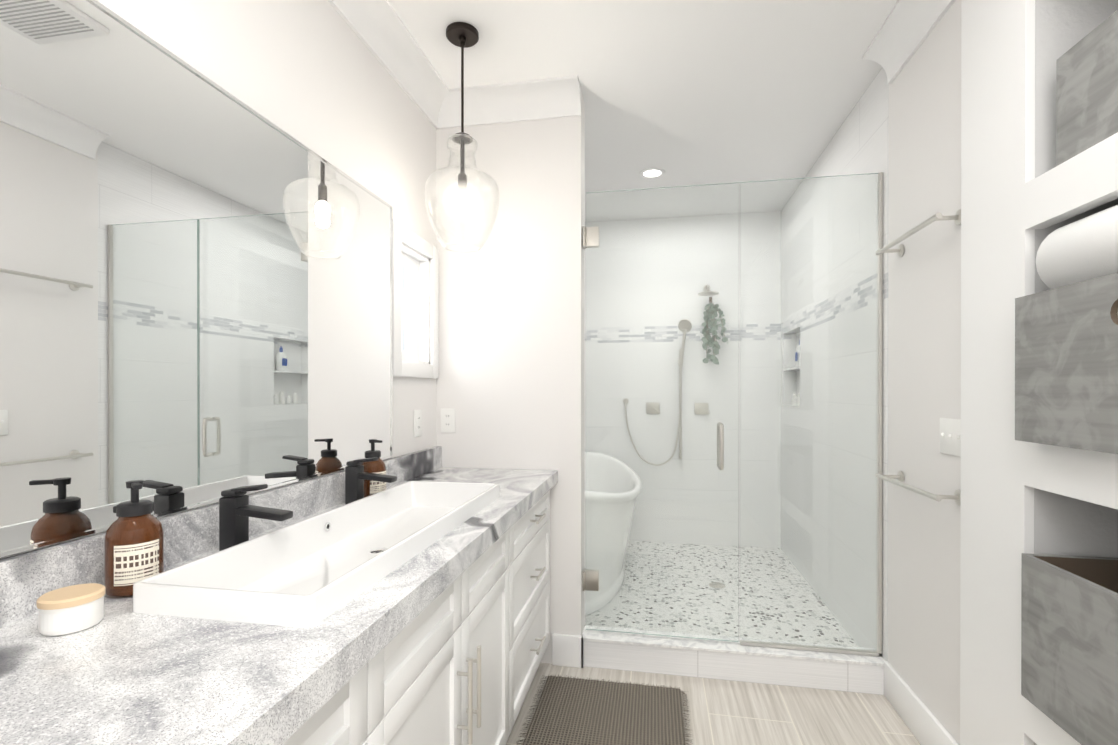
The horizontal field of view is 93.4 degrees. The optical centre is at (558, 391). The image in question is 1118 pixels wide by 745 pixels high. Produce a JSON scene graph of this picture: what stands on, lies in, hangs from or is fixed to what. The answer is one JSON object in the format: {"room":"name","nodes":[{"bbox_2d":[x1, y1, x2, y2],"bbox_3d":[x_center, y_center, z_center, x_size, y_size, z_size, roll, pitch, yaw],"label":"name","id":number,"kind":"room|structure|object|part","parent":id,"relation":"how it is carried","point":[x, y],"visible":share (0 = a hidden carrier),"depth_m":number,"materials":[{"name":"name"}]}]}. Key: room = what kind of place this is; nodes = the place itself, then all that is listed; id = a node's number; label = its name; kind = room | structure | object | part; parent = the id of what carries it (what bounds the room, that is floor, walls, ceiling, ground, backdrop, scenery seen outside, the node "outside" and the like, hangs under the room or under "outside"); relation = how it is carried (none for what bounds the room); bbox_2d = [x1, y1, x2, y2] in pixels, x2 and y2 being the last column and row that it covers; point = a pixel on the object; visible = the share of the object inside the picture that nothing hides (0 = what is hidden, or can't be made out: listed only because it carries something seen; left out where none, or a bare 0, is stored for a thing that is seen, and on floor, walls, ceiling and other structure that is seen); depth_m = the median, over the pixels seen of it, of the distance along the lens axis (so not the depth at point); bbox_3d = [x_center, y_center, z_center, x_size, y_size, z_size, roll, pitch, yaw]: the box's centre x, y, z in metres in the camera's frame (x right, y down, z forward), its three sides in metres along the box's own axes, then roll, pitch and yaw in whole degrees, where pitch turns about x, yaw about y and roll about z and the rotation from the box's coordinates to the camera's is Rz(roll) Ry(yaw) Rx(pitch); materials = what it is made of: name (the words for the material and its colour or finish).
{"room":"bathroom","nodes":[
{"label":"bathroom","id":0,"kind":"room"},
{"bbox_2d":[0,0,436,558],"bbox_3d":[-0.961,-0.055,0.737,0.120,2.595,3.830,0,0,10],"label":"wall","id":1,"kind":"structure","parent":0,"point":[315,76],"depth_m":1.65,"materials":[{"name":"white paint"}]},
{"bbox_2d":[0,0,392,557],"bbox_3d":[-0.872,-0.227,0.851,0.009,0.977,2.448,0,0,10],"label":"mirror","id":2,"kind":"object","parent":1,"relation":"attached to","point":[195,288],"depth_m":1.09,"materials":[{"name":"silver metal"}]},
{"bbox_3d":[-0.872,-0.227,0.851,0.009,0.977,2.448,0,0,10],"label":"mirror frame","id":3,"kind":"part","parent":2,"relation":"part of","materials":[{"name":"silver metal"}]},
{"bbox_2d":[328,0,455,128],"bbox_3d":[-0.850,-1.292,0.713,0.105,0.120,3.590,0,0,10],"label":"crown molding","id":4,"kind":"structure","parent":1,"relation":"attached to","point":[381,31],"depth_m":2.04,"materials":[{"name":"white paint"}]},
{"bbox_2d":[393,220,438,377],"bbox_3d":[-0.661,-0.364,2.275,0.118,0.609,0.429,0,0,10],"label":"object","id":5,"kind":"structure","parent":1,"relation":"in","point":[420,359],"depth_m":2.38,"materials":[{"name":"white paint"}]},
{"bbox_2d":[414,410,421,436],"bbox_3d":[-0.612,0.139,2.290,0.007,0.115,0.072,0,0,10],"label":"outlet","id":6,"kind":"object","parent":1,"relation":"attached to","point":[417,422],"visible":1,"depth_m":2.28,"materials":[{"name":"white plastic"}]},
{"bbox_2d":[436,91,584,663],"bbox_3d":[-0.230,-0.059,2.489,0.690,2.595,0.120,0,0,10],"label":"wall","id":7,"kind":"structure","parent":0,"point":[510,384],"depth_m":2.42,"materials":[{"name":"white paint"}]},
{"bbox_2d":[441,408,454,432],"bbox_3d":[-0.523,0.138,2.477,0.072,0.115,0.007,0,0,10],"label":"outlet","id":8,"kind":"object","parent":7,"relation":"attached to","point":[447,420],"visible":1,"depth_m":2.47,"materials":[{"name":"white plastic"}]},
{"bbox_2d":[452,75,580,127],"bbox_3d":[-0.191,-1.296,2.364,0.570,0.120,0.105,0,0,10],"label":"crown molding","id":9,"kind":"structure","parent":7,"relation":"attached to","point":[560,97],"depth_m":2.37,"materials":[{"name":"white paint"}]},
{"bbox_2d":[388,0,897,221],"bbox_3d":[0.431,-1.404,1.425,2.610,0.100,5.690,0,0,10],"label":"ceiling","id":10,"kind":"structure","parent":0,"point":[688,93],"depth_m":2.25,"materials":[{"name":"white paint"}]},
{"bbox_2d":[424,22,499,252],"bbox_3d":[-0.365,-0.947,1.993,0.283,0.814,0.283,0,0,10],"label":"pendant light","id":11,"kind":"object","parent":10,"relation":"hanging from","point":[462,35],"visible":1,"depth_m":1.97,"materials":[{"name":"clear glass"}]},
{"bbox_3d":[-0.365,-0.746,1.994,0.283,0.411,0.283,0,0,10],"label":"lamp shade","id":12,"kind":"part","parent":11,"relation":"part of","materials":[{"name":"clear glass"}]},
{"bbox_2d":[640,168,664,178],"bbox_3d":[0.580,-1.354,3.273,0.156,0.006,0.156,0,0,10],"label":"recessed light","id":13,"kind":"object","parent":10,"relation":"in","point":[650,173],"visible":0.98,"depth_m":3.27,"materials":[{"name":"white paint"}]},
{"bbox_2d":[585,211,780,547],"bbox_3d":[0.724,-0.063,4.205,1.950,2.595,0.120,0,0,10],"label":"wall","id":14,"kind":"structure","parent":0,"point":[633,457],"depth_m":4.09,"materials":[{"name":"tile"}]},
{"bbox_2d":[623,285,718,465],"bbox_3d":[0.844,-0.122,4.019,0.720,1.398,0.202,0,0,10],"label":"shower fixture","id":15,"kind":"object","parent":14,"relation":"attached to","point":[653,409],"depth_m":4.05,"materials":[{"name":"silver metal"}]},
{"bbox_2d":[701,297,728,364],"bbox_3d":[1.173,-0.455,3.960,0.196,0.511,0.090,0,0,10],"label":"eucalyptus","id":16,"kind":"object","parent":15,"relation":"hanging from","point":[706,325],"depth_m":3.95,"materials":[{"name":"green plant"}]},
{"bbox_2d":[506,663,920,744],"bbox_3d":[0.264,1.293,0.516,2.610,0.100,3.830,0,0,10],"label":"floor","id":17,"kind":"structure","parent":0,"point":[725,712],"depth_m":2.03,"materials":[{"name":"tile"}]},
{"bbox_2d":[0,446,557,744],"bbox_3d":[-0.548,0.725,1.017,0.587,1.034,2.887,0,0,10],"label":"bathroom vanity","id":18,"kind":"object","parent":17,"relation":"on","point":[410,605],"visible":1,"depth_m":0.95,"materials":[{"name":"white stone"}]},
{"bbox_2d":[36,583,104,635],"bbox_3d":[-0.749,0.335,0.811,0.078,0.052,0.078,0,0,10],"label":"candle jar","id":19,"kind":"object","parent":18,"relation":"on","point":[70,609],"visible":1,"depth_m":0.79,"materials":[{"name":"white ceramic"}]},
{"bbox_2d":[104,480,163,596],"bbox_3d":[-0.770,0.262,0.956,0.084,0.198,0.084,0,0,10],"label":"soap bottle","id":20,"kind":"object","parent":18,"relation":"on","point":[134,545],"visible":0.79,"depth_m":0.93,"materials":[{"name":"orange glass"}]},
{"bbox_2d":[133,481,499,627],"bbox_3d":[-0.453,0.378,1.328,0.332,0.126,1.005,0,0,10],"label":"sink","id":21,"kind":"object","parent":18,"relation":"in","point":[305,573],"depth_m":1.12,"materials":[{"name":"white ceramic"}]},
{"bbox_2d":[362,439,385,497],"bbox_3d":[-0.623,0.260,1.763,0.084,0.198,0.084,0,0,10],"label":"soap bottle","id":22,"kind":"object","parent":18,"relation":"on","point":[371,487],"visible":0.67,"depth_m":1.74,"materials":[{"name":"orange glass"}]},
{"bbox_2d":[516,675,692,744],"bbox_3d":[0.100,1.235,1.527,0.623,0.010,1.487,0,0,10],"label":"rug","id":23,"kind":"object","parent":17,"relation":"on","point":[574,711],"visible":1,"depth_m":2.00,"materials":[{"name":"grey fabric"}]},
{"bbox_2d":[582,625,884,694],"bbox_3d":[0.730,1.173,2.317,1.260,0.132,0.132,0,0,10],"label":"shower curb","id":24,"kind":"object","parent":17,"relation":"on","point":[856,678],"depth_m":2.27,"materials":[{"name":"tile"}]},
{"bbox_2d":[582,172,882,656],"bbox_3d":[0.729,0.097,2.314,1.257,2.017,0.111,0,0,10],"label":"glass","id":25,"kind":"object","parent":24,"relation":"on","point":[590,577],"visible":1,"depth_m":2.29,"materials":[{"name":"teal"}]},
{"bbox_3d":[0.455,0.093,2.364,0.674,2.008,0.010,0,0,10],"label":"door","id":26,"kind":"part","parent":25,"relation":"part of","materials":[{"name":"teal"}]},
{"bbox_3d":[0.730,1.114,2.316,1.260,0.014,0.132,0,0,10],"label":"shower curb cap","id":27,"kind":"part","parent":24,"relation":"part of","materials":[{"name":"white stone"}]},
{"bbox_2d":[960,0,1117,744],"bbox_3d":[1.319,0.030,0.926,0.441,2.425,1.280,0,0,10],"label":"shelf","id":28,"kind":"object","parent":17,"relation":"on","point":[1010,203],"visible":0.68,"depth_m":1.41,"materials":[{"name":"white paint"}]},
{"bbox_2d":[1015,272,1117,453],"bbox_3d":[1.245,-0.052,0.903,0.400,0.345,0.700,0,0,10],"label":"storage bin","id":29,"kind":"object","parent":28,"relation":"on","point":[1066,365],"visible":1,"depth_m":1.11,"materials":[{"name":"grey fabric"}]},
{"bbox_2d":[1036,205,1117,288],"bbox_3d":[1.246,-0.145,0.908,0.350,0.495,0.660,0,0,10],"label":"folded towels","id":30,"kind":"object","parent":29,"relation":"in","point":[1083,249],"visible":0.23,"depth_m":1.13,"materials":[{"name":"white fabric"}]},
{"bbox_2d":[1021,553,1117,744],"bbox_3d":[1.260,0.568,0.902,0.400,0.345,0.700,0,0,10],"label":"storage bin","id":31,"kind":"object","parent":28,"relation":"on","point":[1069,644],"visible":1,"depth_m":1.14,"materials":[{"name":"grey fabric"}]},
{"bbox_2d":[1056,10,1117,165],"bbox_3d":[1.304,-0.655,0.891,0.360,0.270,0.680,0,0,10],"label":"storage bin","id":32,"kind":"object","parent":28,"relation":"on","point":[1086,92],"visible":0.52,"depth_m":1.17,"materials":[{"name":"grey wood"}]},
{"bbox_2d":[585,540,858,646],"bbox_3d":[0.568,1.261,3.353,2.190,0.150,1.860,0,0,10],"label":"floor","id":33,"kind":"structure","parent":0,"point":[742,578],"depth_m":3.03,"materials":[{"name":"tile"}]},
{"bbox_2d":[585,452,641,615],"bbox_3d":[0.118,0.833,3.393,0.820,0.704,1.610,0,0,10],"label":"bathtub","id":34,"kind":"object","parent":33,"relation":"on","point":[624,483],"depth_m":2.92,"materials":[{"name":"white ceramic"}]},
{"bbox_2d":[709,582,724,587],"bbox_3d":[0.966,1.185,3.219,0.100,0.003,0.100,0,0,10],"label":"shower drain","id":35,"kind":"object","parent":33,"relation":"attached to","point":[718,585],"depth_m":3.21,"materials":[{"name":"silver metal"}]},
{"bbox_2d":[781,67,888,661],"bbox_3d":[1.575,-0.060,3.105,0.120,2.595,1.980,0,0,10],"label":"wall","id":36,"kind":"structure","parent":0,"point":[858,143],"depth_m":2.69,"materials":[{"name":"tile"}]},
{"bbox_2d":[784,366,799,370],"bbox_3d":[1.662,-0.157,3.663,0.088,0.015,0.448,0,0,10],"label":"niche shelf","id":37,"kind":"object","parent":36,"relation":"attached to","point":[794,369],"depth_m":3.64,"materials":[{"name":"stone"}]},
{"bbox_2d":[795,340,799,366],"bbox_3d":[1.646,-0.265,3.579,0.065,0.200,0.083,0,0,10],"label":"bottle","id":38,"kind":"object","parent":37,"relation":"on","point":[797,352],"depth_m":3.57,"materials":[{"name":"white plastic"}]},
{"bbox_2d":[795,390,799,405],"bbox_3d":[1.649,0.050,3.590,0.040,0.110,0.039,0,0,10],"label":"toiletries","id":39,"kind":"object","parent":36,"relation":"in","point":[797,398],"depth_m":3.66,"materials":[{"name":"white plastic"}]},
{"bbox_2d":[888,0,960,744],"bbox_3d":[1.347,-0.058,1.855,0.120,2.595,0.560,0,0,10],"label":"wall","id":40,"kind":"structure","parent":0,"point":[924,355],"depth_m":1.84,"materials":[{"name":"white paint"}]},
{"bbox_2d":[862,0,954,83],"bbox_3d":[0.963,-1.292,0.373,0.105,0.120,3.570,0,0,10],"label":"crown molding","id":41,"kind":"structure","parent":40,"relation":"attached to","point":[909,22],"depth_m":1.92,"materials":[{"name":"white paint"}]},
{"bbox_2d":[875,471,960,504],"bbox_3d":[1.240,0.330,1.838,0.082,0.048,0.455,0,0,10],"label":"towel rail","id":42,"kind":"object","parent":40,"relation":"attached to","point":[956,496],"visible":0.94,"depth_m":1.75,"materials":[{"name":"silver metal"}]},
{"bbox_2d":[875,209,960,256],"bbox_3d":[1.240,-0.540,1.836,0.082,0.048,0.455,0,0,10],"label":"towel rail","id":43,"kind":"object","parent":40,"relation":"attached to","point":[956,218],"visible":0.81,"depth_m":1.77,"materials":[{"name":"silver metal"}]},
{"bbox_2d":[884,661,958,744],"bbox_3d":[1.281,1.170,1.870,0.016,0.140,0.560,0,0,10],"label":"baseboard","id":44,"kind":"structure","parent":40,"relation":"attached to","point":[921,721],"depth_m":1.90,"materials":[{"name":"white paint"}]},
{"bbox_2d":[940,418,960,456],"bbox_3d":[1.246,0.145,1.676,0.013,0.115,0.140,0,0,10],"label":"switch plate","id":45,"kind":"object","parent":40,"relation":"attached to","point":[950,436],"visible":0.92,"depth_m":1.68,"materials":[{"name":"white plastic"}]},
{"bbox_2d":[1034,0,1117,744],"bbox_3d":[1.479,-0.057,1.405,0.540,2.595,0.280,0,0,10],"label":"wall","id":46,"kind":"structure","parent":0,"point":[1066,525],"depth_m":1.31,"materials":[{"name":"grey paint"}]}
]}

